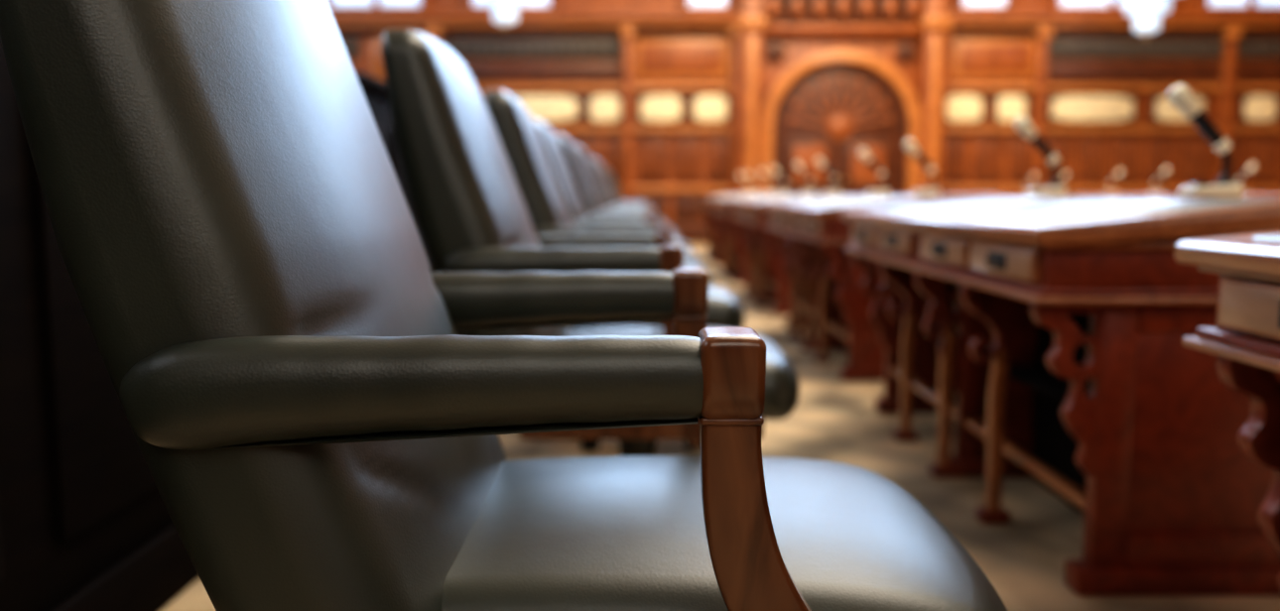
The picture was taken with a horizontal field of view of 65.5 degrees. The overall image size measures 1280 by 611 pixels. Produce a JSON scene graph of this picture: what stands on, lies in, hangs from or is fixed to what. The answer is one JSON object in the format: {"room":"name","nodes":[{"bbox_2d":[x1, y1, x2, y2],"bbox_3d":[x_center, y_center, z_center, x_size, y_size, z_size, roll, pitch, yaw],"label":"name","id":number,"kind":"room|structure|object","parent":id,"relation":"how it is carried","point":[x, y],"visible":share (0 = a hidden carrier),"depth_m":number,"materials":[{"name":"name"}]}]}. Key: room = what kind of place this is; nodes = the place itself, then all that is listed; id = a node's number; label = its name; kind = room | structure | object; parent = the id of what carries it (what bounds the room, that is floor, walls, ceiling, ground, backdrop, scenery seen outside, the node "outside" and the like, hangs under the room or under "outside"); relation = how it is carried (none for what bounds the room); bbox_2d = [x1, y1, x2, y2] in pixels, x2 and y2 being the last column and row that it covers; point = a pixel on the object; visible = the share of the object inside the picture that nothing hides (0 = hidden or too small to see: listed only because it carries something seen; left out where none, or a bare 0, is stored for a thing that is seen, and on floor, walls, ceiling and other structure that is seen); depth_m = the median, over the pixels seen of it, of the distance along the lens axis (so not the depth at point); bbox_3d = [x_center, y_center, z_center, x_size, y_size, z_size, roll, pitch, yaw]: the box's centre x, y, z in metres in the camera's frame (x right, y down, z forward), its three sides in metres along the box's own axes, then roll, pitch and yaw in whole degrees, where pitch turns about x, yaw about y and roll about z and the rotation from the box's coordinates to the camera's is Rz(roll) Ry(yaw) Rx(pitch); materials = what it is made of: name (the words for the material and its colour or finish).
{"room":"courtroom","nodes":[
{"label":"courtroom","id":0,"kind":"room"},
{"bbox_2d":[160,244,1279,610],"bbox_3d":[2.750,0.173,6.057,19.900,0.100,20.400,0,6,0],"label":"floor","id":1,"kind":"structure","parent":0,"point":[833,419],"depth_m":2.81,"materials":[{"name":"carpet"}]},
{"bbox_2d":[0,38,461,610],"bbox_3d":[-0.955,-0.389,5.239,0.090,1.200,18.300,0,6,0],"label":"wall","id":2,"kind":"structure","parent":1,"relation":"on","point":[86,525],"depth_m":1.59,"materials":[{"name":"brown wood"}]},
{"bbox_2d":[0,0,1007,610],"bbox_3d":[-0.076,0.130,0.985,0.822,1.122,0.634,0,6,0],"label":"leather armchair","id":3,"kind":"object","parent":1,"relation":"on","point":[296,385],"visible":1,"depth_m":0.71,"materials":[{"name":"black leather"}]},
{"bbox_2d":[381,28,799,455],"bbox_3d":[-0.081,0.001,2.128,0.822,1.122,0.634,0,6,0],"label":"leather armchair","id":4,"kind":"object","parent":1,"relation":"on","point":[471,214],"visible":0.56,"depth_m":1.83,"materials":[{"name":"black leather"}]},
{"bbox_2d":[484,90,744,452],"bbox_3d":[-0.076,-0.128,3.268,0.822,1.122,0.634,0,6,-2],"label":"leather armchair","id":5,"kind":"object","parent":1,"relation":"on","point":[522,143],"visible":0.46,"depth_m":2.97,"materials":[{"name":"black leather"}]},
{"bbox_2d":[531,118,711,284],"bbox_3d":[-0.096,-0.257,4.416,0.822,1.122,0.633,0,6,2],"label":"leather armchair","id":6,"kind":"object","parent":1,"relation":"on","point":[563,173],"visible":0.25,"depth_m":4.22,"materials":[{"name":"black leather"}]},
{"bbox_2d":[554,133,700,264],"bbox_3d":[-0.076,-0.386,5.555,0.822,1.122,0.634,0,6,-1],"label":"leather armchair","id":7,"kind":"object","parent":1,"relation":"on","point":[576,167],"visible":0.24,"depth_m":5.28,"materials":[{"name":"black leather"}]},
{"bbox_2d":[573,143,691,251],"bbox_3d":[-0.066,-0.514,6.695,0.822,1.122,0.634,0,6,-3],"label":"leather armchair","id":8,"kind":"object","parent":1,"relation":"on","point":[589,169],"visible":0.19,"depth_m":6.41,"materials":[{"name":"black leather"}]},
{"bbox_2d":[588,154,680,240],"bbox_3d":[-0.086,-0.643,7.842,0.822,1.122,0.634,0,6,0],"label":"leather armchair","id":9,"kind":"object","parent":1,"relation":"on","point":[591,160],"visible":0.09,"depth_m":7.69,"materials":[{"name":"black leather"}]},
{"bbox_2d":[591,156,679,238],"bbox_3d":[-0.056,-0.772,8.987,0.822,1.122,0.633,0,6,2],"label":"leather armchair","id":10,"kind":"object","parent":1,"relation":"on","point":[604,178],"visible":0.13,"depth_m":8.76,"materials":[{"name":"black leather"}]},
{"bbox_2d":[603,165,668,225],"bbox_3d":[-0.076,-1.029,11.268,0.822,1.122,0.634,0,6,-2],"label":"leather armchair","id":11,"kind":"object","parent":1,"relation":"on","point":[609,176],"visible":0.07,"depth_m":11.07,"materials":[{"name":"black leather"}]},
{"bbox_2d":[606,167,665,222],"bbox_3d":[-0.076,-1.158,12.413,0.822,1.122,0.634,0,6,0],"label":"leather armchair","id":12,"kind":"object","parent":1,"relation":"on","point":[616,188],"visible":0.06,"depth_m":12.23,"materials":[{"name":"black leather"}]},
{"bbox_2d":[604,167,667,225],"bbox_3d":[-0.076,-0.901,10.127,0.822,1.122,0.634,0,6,0],"label":"leather armchair","id":13,"kind":"object","parent":1,"relation":"on","point":[604,168],"visible":0.07,"depth_m":10.02,"materials":[{"name":"black leather"}]},
{"bbox_2d":[610,170,662,219],"bbox_3d":[-0.076,-1.287,13.556,0.822,1.122,0.634,0,6,0],"label":"leather armchair","id":14,"kind":"object","parent":1,"relation":"on","point":[610,171],"visible":0.08,"depth_m":13.37,"materials":[{"name":"black leather"}]},
{"bbox_2d":[697,193,776,264],"bbox_3d":[1.141,-0.940,11.940,0.802,0.797,1.820,0,6,0],"label":"writing desk","id":15,"kind":"object","parent":1,"relation":"on","point":[715,243],"visible":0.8,"depth_m":11.56,"materials":[{"name":"brown wood"}]},
{"bbox_2d":[737,173,750,194],"bbox_3d":[1.288,-1.509,12.359,0.165,0.264,0.076,0,6,0],"label":"desk microphone","id":16,"kind":"object","parent":15,"relation":"on","point":[739,176],"visible":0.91,"depth_m":12.34,"materials":[{"name":"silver metal"}]},
{"bbox_2d":[745,171,759,194],"bbox_3d":[1.288,-1.403,11.425,0.165,0.264,0.076,0,6,0],"label":"desk microphone","id":17,"kind":"object","parent":15,"relation":"on","point":[747,174],"visible":0.96,"depth_m":11.40,"materials":[{"name":"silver metal"}]},
{"bbox_2d":[710,193,804,283],"bbox_3d":[1.141,-0.682,9.654,0.802,0.797,1.820,0,6,0],"label":"writing desk","id":18,"kind":"object","parent":1,"relation":"on","point":[735,263],"visible":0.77,"depth_m":9.27,"materials":[{"name":"brown wood"}]},
{"bbox_2d":[733,194,767,198],"bbox_3d":[1.017,-1.008,9.216,0.322,0.037,0.243,0,6,0],"label":"paper stack","id":19,"kind":"object","parent":18,"relation":"on","point":[763,194],"visible":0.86,"depth_m":9.12,"materials":[{"name":"white paper"}]},
{"bbox_2d":[759,168,775,194],"bbox_3d":[1.288,-1.251,10.073,0.165,0.264,0.076,0,6,0],"label":"desk microphone","id":20,"kind":"object","parent":18,"relation":"on","point":[761,171],"visible":0.93,"depth_m":10.05,"materials":[{"name":"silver metal"}]},
{"bbox_2d":[771,166,789,194],"bbox_3d":[1.288,-1.146,9.139,0.165,0.264,0.076,0,6,0],"label":"desk microphone","id":21,"kind":"object","parent":18,"relation":"on","point":[774,169],"visible":0.9,"depth_m":9.12,"materials":[{"name":"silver metal"}]},
{"bbox_2d":[729,194,867,315],"bbox_3d":[1.141,-0.425,7.369,0.802,0.797,1.820,0,6,0],"label":"writing desk","id":22,"kind":"object","parent":1,"relation":"on","point":[766,275],"visible":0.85,"depth_m":6.97,"materials":[{"name":"brown wood"}]},
{"bbox_2d":[750,194,788,199],"bbox_3d":[1.017,-0.856,7.864,0.322,0.037,0.243,0,6,0],"label":"paper stack","id":23,"kind":"object","parent":22,"relation":"on","point":[787,194],"visible":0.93,"depth_m":7.76,"materials":[{"name":"white paper"}]},
{"bbox_2d":[762,195,809,200],"bbox_3d":[1.017,-0.750,6.930,0.322,0.037,0.243,0,6,0],"label":"paper stack","id":24,"kind":"object","parent":22,"relation":"on","point":[798,195],"visible":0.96,"depth_m":6.84,"materials":[{"name":"white paper"}]},
{"bbox_2d":[794,161,815,195],"bbox_3d":[1.288,-0.994,7.788,0.165,0.264,0.076,0,6,0],"label":"desk microphone","id":25,"kind":"object","parent":22,"relation":"on","point":[798,165],"visible":0.98,"depth_m":7.77,"materials":[{"name":"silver metal"}]},
{"bbox_2d":[815,156,839,195],"bbox_3d":[1.288,-0.888,6.854,0.165,0.264,0.076,0,6,0],"label":"desk microphone","id":26,"kind":"object","parent":22,"relation":"on","point":[819,161],"visible":0.96,"depth_m":6.83,"materials":[{"name":"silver metal"}]},
{"bbox_2d":[764,194,1008,381],"bbox_3d":[1.141,-0.167,5.083,0.802,0.797,1.820,0,6,0],"label":"writing desk","id":27,"kind":"object","parent":1,"relation":"on","point":[828,296],"visible":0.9,"depth_m":4.64,"materials":[{"name":"brown wood"}]},
{"bbox_2d":[790,195,852,202],"bbox_3d":[1.017,-0.598,5.579,0.322,0.037,0.243,0,6,0],"label":"paper stack","id":28,"kind":"object","parent":27,"relation":"on","point":[841,196],"visible":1,"depth_m":5.49,"materials":[{"name":"white paper"}]},
{"bbox_2d":[822,195,895,204],"bbox_3d":[1.017,-0.493,4.644,0.322,0.037,0.243,0,6,0],"label":"paper stack","id":29,"kind":"object","parent":27,"relation":"on","point":[887,196],"visible":1,"depth_m":4.55,"materials":[{"name":"white paper"}]},
{"bbox_2d":[858,148,889,196],"bbox_3d":[1.288,-0.736,5.502,0.165,0.264,0.076,0,6,0],"label":"desk microphone","id":30,"kind":"object","parent":27,"relation":"on","point":[863,153],"visible":0.97,"depth_m":5.48,"materials":[{"name":"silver metal"}]},
{"bbox_2d":[902,138,939,196],"bbox_3d":[1.288,-0.631,4.568,0.165,0.264,0.076,0,6,0],"label":"desk microphone","id":31,"kind":"object","parent":27,"relation":"on","point":[909,145],"visible":0.96,"depth_m":4.55,"materials":[{"name":"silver metal"}]},
{"bbox_2d":[1002,193,1032,197],"bbox_3d":[5.229,-0.999,12.466,0.802,0.797,1.820,0,6,0],"label":"writing desk","id":32,"kind":"object","parent":1,"relation":"on","point":[1007,194],"visible":0.02,"depth_m":12.79,"materials":[{"name":"brown wood"}]},
{"bbox_2d":[1023,174,1036,193],"bbox_3d":[5.043,-1.566,12.866,0.165,0.264,0.076,0,6,0],"label":"desk microphone","id":33,"kind":"object","parent":32,"relation":"on","point":[1034,176],"visible":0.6,"depth_m":12.85,"materials":[{"name":"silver metal"}]},
{"bbox_2d":[1058,172,1067,182],"bbox_3d":[5.043,-1.460,11.931,0.165,0.264,0.076,0,6,0],"label":"desk microphone","id":34,"kind":"object","parent":32,"relation":"on","point":[1065,175],"visible":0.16,"depth_m":11.91,"materials":[{"name":"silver metal"}]},
{"bbox_2d":[841,194,1279,596],"bbox_3d":[1.141,0.091,2.798,0.802,0.797,1.820,0,6,0],"label":"writing desk","id":35,"kind":"object","parent":1,"relation":"on","point":[1050,331],"visible":0.97,"depth_m":1.98,"materials":[{"name":"brown wood"}]},
{"bbox_2d":[1014,116,1066,197],"bbox_3d":[1.288,-0.478,3.217,0.165,0.264,0.076,0,6,0],"label":"desk microphone","id":36,"kind":"object","parent":35,"relation":"on","point":[1022,124],"visible":0.98,"depth_m":3.20,"materials":[{"name":"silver metal"}]},
{"bbox_2d":[1166,84,1243,199],"bbox_3d":[1.288,-0.373,2.283,0.165,0.264,0.076,0,6,0],"label":"desk microphone","id":37,"kind":"object","parent":35,"relation":"on","point":[1180,96],"visible":0.96,"depth_m":2.26,"materials":[{"name":"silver metal"}]},
{"bbox_2d":[1077,193,1178,195],"bbox_3d":[5.229,-0.742,10.181,0.802,0.797,1.820,0,6,0],"label":"writing desk","id":38,"kind":"object","parent":1,"relation":"on","point":[1078,193],"visible":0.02,"depth_m":9.77,"materials":[{"name":"brown wood"}]},
{"bbox_2d":[1104,169,1123,193],"bbox_3d":[5.043,-1.308,10.580,0.165,0.264,0.076,0,6,0],"label":"desk microphone","id":39,"kind":"object","parent":38,"relation":"on","point":[1120,172],"visible":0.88,"depth_m":10.56,"materials":[{"name":"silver metal"}]},
{"bbox_2d":[1150,167,1169,194],"bbox_3d":[5.043,-1.203,9.646,0.165,0.264,0.076,0,6,0],"label":"desk microphone","id":40,"kind":"object","parent":38,"relation":"on","point":[1167,170],"visible":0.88,"depth_m":9.63,"materials":[{"name":"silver metal"}]},
{"bbox_2d":[1174,230,1279,588],"bbox_3d":[1.141,0.348,0.512,0.802,0.797,1.820,0,6,0],"label":"writing desk","id":41,"kind":"object","parent":1,"relation":"on","point":[1245,336],"visible":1,"depth_m":1.30,"materials":[{"name":"brown wood"}]},
{"bbox_2d":[1242,194,1279,195],"bbox_3d":[5.229,-0.484,7.896,0.802,0.797,1.820,0,6,0],"label":"writing desk","id":42,"kind":"object","parent":1,"relation":"on","point":[1242,194],"visible":0.02,"depth_m":7.75,"materials":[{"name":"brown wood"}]},
{"bbox_2d":[1236,163,1256,194],"bbox_3d":[5.043,-1.051,8.294,0.165,0.264,0.076,0,6,0],"label":"desk microphone","id":43,"kind":"object","parent":42,"relation":"on","point":[1251,167],"visible":0.61,"depth_m":8.28,"materials":[{"name":"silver metal"}]},
{"bbox_2d":[340,0,1279,225],"bbox_3d":[2.750,-5.281,15.607,19.900,8.600,0.200,0,6,0],"label":"wall","id":44,"kind":"structure","parent":0,"point":[364,64],"depth_m":15.71,"materials":[{"name":"brown wood"}]},
{"bbox_2d":[326,0,428,11],"bbox_3d":[-4.100,-4.877,15.461,1.600,0.670,0.180,0,6,0],"label":"window","id":45,"kind":"structure","parent":44,"relation":"in","point":[334,5],"depth_m":15.41,"materials":[{"name":"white glass"}]},
{"bbox_2d":[465,0,556,11],"bbox_3d":[-2.000,-4.877,15.461,1.400,0.670,0.180,0,6,0],"label":"window","id":46,"kind":"structure","parent":44,"relation":"in","point":[471,5],"depth_m":15.41,"materials":[{"name":"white glass"}]},
{"bbox_2d":[681,0,733,11],"bbox_3d":[1.050,-4.877,15.461,0.800,0.670,0.180,0,6,0],"label":"window","id":47,"kind":"structure","parent":44,"relation":"in","point":[687,5],"depth_m":15.41,"materials":[{"name":"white glass"}]},
{"bbox_2d":[331,11,1279,244],"bbox_3d":[2.725,-2.747,15.621,19.470,3.560,0.380,0,6,0],"label":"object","id":48,"kind":"structure","parent":44,"relation":"attached to","point":[660,108],"depth_m":15.65,"materials":[{"name":"brown wood"}]},
{"bbox_2d":[778,69,899,195],"bbox_3d":[3.130,-2.326,15.643,1.900,2.720,0.190,0,6,0],"label":"door","id":49,"kind":"structure","parent":44,"relation":"in","point":[832,115],"depth_m":15.61,"materials":[{"name":"brown wood"}]},
{"bbox_2d":[737,0,952,194],"bbox_3d":[3.130,-3.180,15.491,3.260,4.450,0.500,0,6,0],"label":"trim","id":50,"kind":"structure","parent":44,"relation":"attached to","point":[909,61],"depth_m":15.39,"materials":[{"name":"brown wood"}]},
{"bbox_2d":[953,0,1015,11],"bbox_3d":[5.350,-4.877,15.461,0.900,0.670,0.180,0,6,0],"label":"window","id":51,"kind":"structure","parent":44,"relation":"in","point":[959,5],"depth_m":15.41,"materials":[{"name":"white glass"}]},
{"bbox_2d":[1049,0,1176,11],"bbox_3d":[7.350,-4.877,15.461,1.900,0.670,0.180,0,6,0],"label":"window","id":52,"kind":"structure","parent":44,"relation":"in","point":[1055,5],"depth_m":15.41,"materials":[{"name":"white glass"}]},
{"bbox_2d":[1196,0,1279,11],"bbox_3d":[9.500,-4.877,15.461,1.600,0.670,0.180,0,6,0],"label":"window","id":53,"kind":"structure","parent":44,"relation":"in","point":[1202,5],"depth_m":15.41,"materials":[{"name":"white glass"}]},
{"bbox_3d":[2.750,-8.473,5.083,19.900,0.100,20.400,0,6,0],"label":"ceiling","id":54,"kind":"structure","parent":0,"visible":0},
{"bbox_2d":[483,0,525,28],"bbox_3d":[-1.850,-6.556,13.350,1.007,5.560,1.007,3,7,22],"label":"pendant lantern","id":55,"kind":"object","parent":54,"relation":"hanging from","point":[504,12],"visible":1,"depth_m":13.51,"materials":[{"name":"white glass"}]},
{"bbox_2d":[1125,0,1170,38],"bbox_3d":[6.950,-6.497,13.357,1.007,5.680,1.007,3,7,22],"label":"pendant lantern","id":56,"kind":"object","parent":54,"relation":"hanging from","point":[1146,13],"visible":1,"depth_m":13.51,"materials":[{"name":"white glass"}]}
]}

